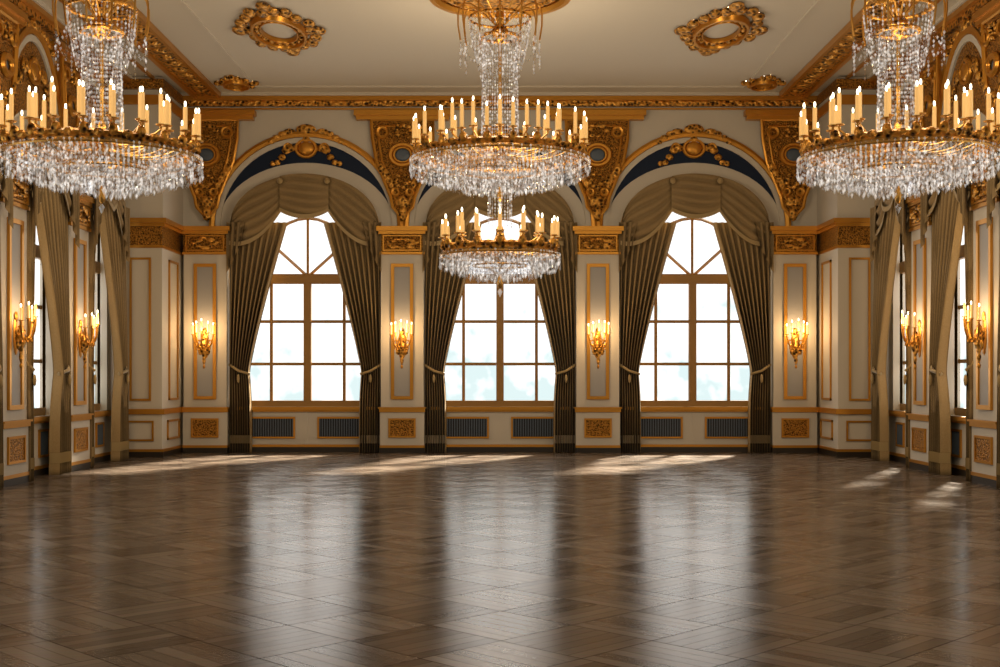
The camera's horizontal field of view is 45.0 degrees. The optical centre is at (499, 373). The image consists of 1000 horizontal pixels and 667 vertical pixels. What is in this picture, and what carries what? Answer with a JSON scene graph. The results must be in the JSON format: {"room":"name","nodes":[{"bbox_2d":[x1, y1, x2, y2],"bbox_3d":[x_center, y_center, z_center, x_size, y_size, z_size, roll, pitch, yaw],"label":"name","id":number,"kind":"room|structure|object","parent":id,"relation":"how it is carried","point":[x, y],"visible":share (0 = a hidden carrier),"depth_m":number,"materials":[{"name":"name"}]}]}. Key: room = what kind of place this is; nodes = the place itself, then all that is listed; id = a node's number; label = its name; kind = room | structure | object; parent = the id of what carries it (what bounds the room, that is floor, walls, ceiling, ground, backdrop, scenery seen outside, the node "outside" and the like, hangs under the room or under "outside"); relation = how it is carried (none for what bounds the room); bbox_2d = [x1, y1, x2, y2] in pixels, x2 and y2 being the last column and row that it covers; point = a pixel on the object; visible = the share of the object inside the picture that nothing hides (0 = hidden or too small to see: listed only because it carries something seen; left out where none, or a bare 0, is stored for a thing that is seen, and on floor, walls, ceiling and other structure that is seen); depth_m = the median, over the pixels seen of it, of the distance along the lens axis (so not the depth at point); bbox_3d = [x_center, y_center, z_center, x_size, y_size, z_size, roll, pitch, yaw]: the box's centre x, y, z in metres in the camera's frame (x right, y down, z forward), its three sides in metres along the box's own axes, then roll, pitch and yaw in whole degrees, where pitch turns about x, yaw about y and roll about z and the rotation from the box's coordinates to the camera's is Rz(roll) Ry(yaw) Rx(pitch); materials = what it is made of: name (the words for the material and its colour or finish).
{"room":"ballroom","nodes":[
{"label":"ballroom","id":0,"kind":"room"},
{"bbox_2d":[0,0,133,486],"bbox_3d":[-7.110,-2.000,9.750,0.680,7.100,25.500,0,0,0],"label":"wall","id":1,"kind":"structure","parent":0,"point":[105,362],"depth_m":19.05,"materials":[{"name":"beige paint"}]},
{"bbox_2d":[0,128,12,488],"bbox_3d":[-6.749,-1.070,15.600,0.337,5.240,1.820,0,0,0],"label":"curtain","id":2,"kind":"object","parent":1,"relation":"attached to","point":[6,167],"visible":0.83,"depth_m":16.37,"materials":[{"name":"fabric"}]},
{"bbox_2d":[13,300,38,368],"bbox_3d":[-6.630,-0.554,16.898,0.351,0.964,0.372,0,0,-42],"label":"sconce","id":3,"kind":"object","parent":1,"relation":"attached to","point":[20,338],"visible":1,"depth_m":16.86,"materials":[{"name":"gold metal"}]},
{"bbox_2d":[28,162,45,415],"bbox_3d":[-7.230,-1.560,18.200,0.140,4.420,1.940,0,0,0],"label":"window","id":4,"kind":"structure","parent":1,"relation":"in","point":[37,411],"depth_m":18.85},
{"bbox_2d":[25,161,39,407],"bbox_3d":[-7.265,-1.500,18.200,0.001,4.300,1.700,0,0,0],"label":"glass","id":5,"kind":"object","parent":4,"relation":"in","point":[37,262],"depth_m":18.96,"materials":[{"name":"white glass"}]},
{"bbox_2d":[21,141,79,481],"bbox_3d":[-6.749,-1.070,18.200,0.337,5.240,1.820,0,0,0],"label":"curtain","id":6,"kind":"object","parent":1,"relation":"attached to","point":[51,198],"visible":0.79,"depth_m":18.49,"materials":[{"name":"fabric"}]},
{"bbox_2d":[0,0,130,479],"bbox_3d":[-6.879,-2.020,9.750,0.378,6.940,25.500,0,0,0],"label":"trim","id":7,"kind":"structure","parent":1,"relation":"attached to","point":[74,61],"depth_m":18.48,"materials":[{"name":"gold metal"}]},
{"bbox_2d":[78,310,99,368],"bbox_3d":[-6.630,-0.555,19.498,0.351,0.965,0.372,0,0,-42],"label":"sconce","id":8,"kind":"object","parent":1,"relation":"attached to","point":[84,342],"visible":1,"depth_m":19.45,"materials":[{"name":"gold metal"}]},
{"bbox_2d":[86,182,99,410],"bbox_3d":[-7.230,-1.560,20.800,0.140,4.420,1.940,0,0,0],"label":"window","id":9,"kind":"structure","parent":1,"relation":"in","point":[97,264],"depth_m":21.55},
{"bbox_2d":[85,181,94,403],"bbox_3d":[-7.265,-1.500,20.800,0.001,4.300,1.700,0,0,0],"label":"glass","id":10,"kind":"object","parent":9,"relation":"in","point":[89,183],"depth_m":21.52,"materials":[{"name":"white glass"}]},
{"bbox_2d":[84,159,129,467],"bbox_3d":[-6.749,-1.070,20.939,0.337,5.240,2.097,0,0,0],"label":"curtain","id":11,"kind":"object","parent":1,"relation":"attached to","point":[112,217],"visible":0.74,"depth_m":21.34,"materials":[{"name":"fabric"}]},
{"bbox_2d":[0,452,999,666],"bbox_3d":[0.000,1.550,10.600,15.100,0.001,27.800,0,0,0],"label":"floor","id":12,"kind":"structure","parent":0,"point":[250,559],"depth_m":9.82,"materials":[{"name":"brown wood"}]},
{"bbox_2d":[121,77,877,456],"bbox_3d":[0.000,-2.000,23.235,14.260,7.100,1.530,0,0,0],"label":"piers","id":13,"kind":"object","parent":12,"relation":"on","point":[152,196],"depth_m":22.55,"materials":[{"name":"beige paint"}]},
{"bbox_2d":[180,92,819,452],"bbox_3d":[0.000,-2.000,24.060,14.900,7.100,0.680,0,0,0],"label":"wall","id":14,"kind":"structure","parent":0,"point":[355,170],"depth_m":23.96,"materials":[{"name":"beige paint"}]},
{"bbox_2d":[191,318,214,367],"bbox_3d":[-5.800,-0.592,23.579,0.361,0.980,0.359,0,0,45],"label":"sconce","id":15,"kind":"object","parent":14,"relation":"attached to","point":[204,347],"visible":1,"depth_m":23.59,"materials":[{"name":"gold metal"}]},
{"bbox_2d":[226,173,380,452],"bbox_3d":[-3.850,-1.195,23.769,3.040,5.490,0.318,0,0,0],"label":"curtain","id":16,"kind":"object","parent":14,"relation":"attached to","point":[254,240],"visible":1,"depth_m":23.83,"materials":[{"name":"fabric"}]},
{"bbox_2d":[251,218,359,405],"bbox_3d":[-3.850,-1.685,24.180,3.160,4.670,0.140,0,0,0],"label":"window","id":17,"kind":"structure","parent":14,"relation":"in","point":[307,279],"depth_m":24.12,"materials":[{"name":"brown wood"}]},
{"bbox_2d":[250,212,360,399],"bbox_3d":[-3.850,-1.625,24.215,2.920,4.550,0.001,0,0,0],"label":"glass","id":18,"kind":"object","parent":17,"relation":"in","point":[327,299],"depth_m":24.21,"materials":[{"name":"glass"}]},
{"bbox_2d":[389,320,413,368],"bbox_3d":[-1.925,-0.584,23.579,0.361,0.964,0.359,0,0,45],"label":"sconce","id":19,"kind":"object","parent":14,"relation":"attached to","point":[401,347],"visible":1,"depth_m":23.59,"materials":[{"name":"gold metal"}]},
{"bbox_2d":[423,174,576,452],"bbox_3d":[0.000,-1.195,23.769,3.040,5.490,0.318,0,0,0],"label":"curtain","id":20,"kind":"object","parent":14,"relation":"attached to","point":[444,279],"visible":0.84,"depth_m":23.83,"materials":[{"name":"fabric"}]},
{"bbox_2d":[446,218,553,405],"bbox_3d":[0.000,-1.685,24.180,3.160,4.670,0.140,0,0,0],"label":"window","id":21,"kind":"structure","parent":14,"relation":"in","point":[471,278],"depth_m":24.12,"materials":[{"name":"brown wood"}]},
{"bbox_2d":[445,213,554,399],"bbox_3d":[0.000,-1.625,24.215,2.920,4.550,0.001,0,0,0],"label":"glass","id":22,"kind":"object","parent":21,"relation":"in","point":[480,299],"depth_m":24.21,"materials":[{"name":"glass"}]},
{"bbox_2d":[181,96,818,447],"bbox_3d":[0.000,-2.020,23.829,14.900,6.940,0.378,0,0,0],"label":"trim","id":23,"kind":"structure","parent":14,"relation":"attached to","point":[390,128],"depth_m":23.86,"materials":[{"name":"gold metal"}]},
{"bbox_2d":[586,320,610,368],"bbox_3d":[1.925,-0.576,23.579,0.361,0.948,0.359,0,0,45],"label":"sconce","id":24,"kind":"object","parent":14,"relation":"attached to","point":[598,347],"visible":1,"depth_m":23.58,"materials":[{"name":"gold metal"}]},
{"bbox_2d":[640,217,748,405],"bbox_3d":[3.850,-1.685,24.180,3.160,4.670,0.140,0,0,0],"label":"window","id":25,"kind":"structure","parent":14,"relation":"in","point":[692,279],"depth_m":24.12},
{"bbox_2d":[639,212,749,399],"bbox_3d":[3.850,-1.625,24.215,2.920,4.550,0.001,0,0,0],"label":"glass","id":26,"kind":"object","parent":25,"relation":"in","point":[672,299],"depth_m":24.21,"materials":[{"name":"glass"}]},
{"bbox_2d":[619,173,773,452],"bbox_3d":[3.850,-1.195,23.769,3.040,5.490,0.318,0,0,0],"label":"curtain","id":27,"kind":"object","parent":14,"relation":"attached to","point":[745,240],"visible":1,"depth_m":23.83,"materials":[{"name":"fabric"}]},
{"bbox_2d":[785,318,808,367],"bbox_3d":[5.800,-0.593,23.579,0.361,0.981,0.359,0,0,45],"label":"sconce","id":28,"kind":"object","parent":14,"relation":"attached to","point":[795,347],"visible":1,"depth_m":23.59,"materials":[{"name":"gold metal"}]},
{"bbox_2d":[59,0,940,98],"bbox_3d":[0.000,-5.507,10.400,13.000,0.154,26.800,0,0,0],"label":"ceiling trim","id":29,"kind":"structure","parent":0,"point":[281,24],"depth_m":19.84,"materials":[{"name":"gold metal"}]},
{"bbox_2d":[0,0,203,203],"bbox_3d":[-4.750,-3.724,14.401,2.370,3.632,2.368,0,0,-3],"label":"chandelier","id":30,"kind":"object","parent":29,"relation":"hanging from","point":[100,140],"visible":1,"depth_m":14.22,"materials":[{"name":"gold metal"}]},
{"bbox_2d":[410,0,589,288],"bbox_3d":[0.000,-3.327,17.500,2.634,4.426,2.634,0,0,0],"label":"chandelier","id":31,"kind":"object","parent":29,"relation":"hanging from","point":[499,249],"visible":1,"depth_m":17.19,"materials":[{"name":"gold metal"}]},
{"bbox_2d":[40,0,959,91],"bbox_3d":[0.000,-5.537,10.600,15.100,0.025,27.800,0,0,0],"label":"ceiling","id":32,"kind":"structure","parent":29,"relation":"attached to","point":[366,45],"depth_m":20.58,"materials":[{"name":"beige paint"}]},
{"bbox_2d":[429,0,570,18],"bbox_3d":[0.000,-5.510,16.105,11.020,0.121,4.930,0,0,0],"label":"ceiling rose","id":33,"kind":"object","parent":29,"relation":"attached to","point":[451,6],"depth_m":18.02,"materials":[{"name":"gold metal"}]},
{"bbox_2d":[796,0,999,203],"bbox_3d":[4.749,-3.724,14.398,2.371,3.632,2.372,0,0,-20],"label":"chandelier","id":34,"kind":"object","parent":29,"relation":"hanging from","point":[899,139],"visible":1,"depth_m":14.22,"materials":[{"name":"gold metal"}]},
{"bbox_2d":[866,0,999,486],"bbox_3d":[7.110,-2.000,9.750,0.680,7.100,25.500,0,0,0],"label":"wall","id":35,"kind":"structure","parent":0,"point":[894,363],"depth_m":19.16,"materials":[{"name":"beige paint"}]},
{"bbox_2d":[870,159,915,467],"bbox_3d":[6.749,-1.070,20.939,0.337,5.240,2.097,0,0,0],"label":"curtain","id":36,"kind":"object","parent":35,"relation":"attached to","point":[887,217],"visible":0.76,"depth_m":21.33,"materials":[{"name":"fabric"}]},
{"bbox_2d":[900,184,913,410],"bbox_3d":[7.230,-1.560,20.800,0.140,4.420,1.940,0,0,0],"label":"window","id":37,"kind":"structure","parent":35,"relation":"in","point":[902,264],"depth_m":21.54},
{"bbox_2d":[905,181,914,403],"bbox_3d":[7.265,-1.500,20.800,0.001,4.300,1.700,0,0,0],"label":"glass","id":38,"kind":"object","parent":37,"relation":"in","point":[910,183],"depth_m":21.63,"materials":[{"name":"white glass"}]},
{"bbox_2d":[900,310,921,368],"bbox_3d":[6.629,-0.553,19.500,0.359,0.962,0.361,0,0,-45],"label":"sconce","id":39,"kind":"object","parent":35,"relation":"attached to","point":[915,342],"visible":1,"depth_m":19.45,"materials":[{"name":"gold metal"}]},
{"bbox_2d":[869,0,999,479],"bbox_3d":[6.879,-2.020,9.750,0.378,6.940,25.500,0,0,0],"label":"trim","id":40,"kind":"structure","parent":35,"relation":"attached to","point":[924,60],"depth_m":18.47,"materials":[{"name":"gold metal"}]},
{"bbox_2d":[920,141,978,481],"bbox_3d":[6.749,-1.070,18.200,0.337,5.240,1.820,0,0,0],"label":"curtain","id":41,"kind":"object","parent":35,"relation":"attached to","point":[947,196],"visible":0.72,"depth_m":18.49,"materials":[{"name":"fabric"}]},
{"bbox_2d":[954,162,971,415],"bbox_3d":[7.230,-1.560,18.200,0.140,4.420,1.940,0,0,0],"label":"window","id":42,"kind":"structure","parent":35,"relation":"in","point":[957,411],"depth_m":18.85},
{"bbox_2d":[960,161,974,407],"bbox_3d":[7.265,-1.500,18.200,0.001,4.300,1.700,0,0,0],"label":"glass","id":43,"kind":"object","parent":42,"relation":"in","point":[962,262],"depth_m":18.96,"materials":[{"name":"white glass"}]},
{"bbox_2d":[961,299,986,368],"bbox_3d":[6.629,-0.564,16.900,0.359,0.982,0.361,0,0,45],"label":"sconce","id":44,"kind":"object","parent":35,"relation":"attached to","point":[979,338],"visible":1,"depth_m":16.86,"materials":[{"name":"gold metal"}]},
{"bbox_2d":[987,127,999,488],"bbox_3d":[6.749,-1.070,15.600,0.337,5.240,1.820,0,0,0],"label":"curtain","id":45,"kind":"object","parent":35,"relation":"attached to","point":[993,167],"visible":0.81,"depth_m":16.37,"materials":[{"name":"fabric"}]}
]}

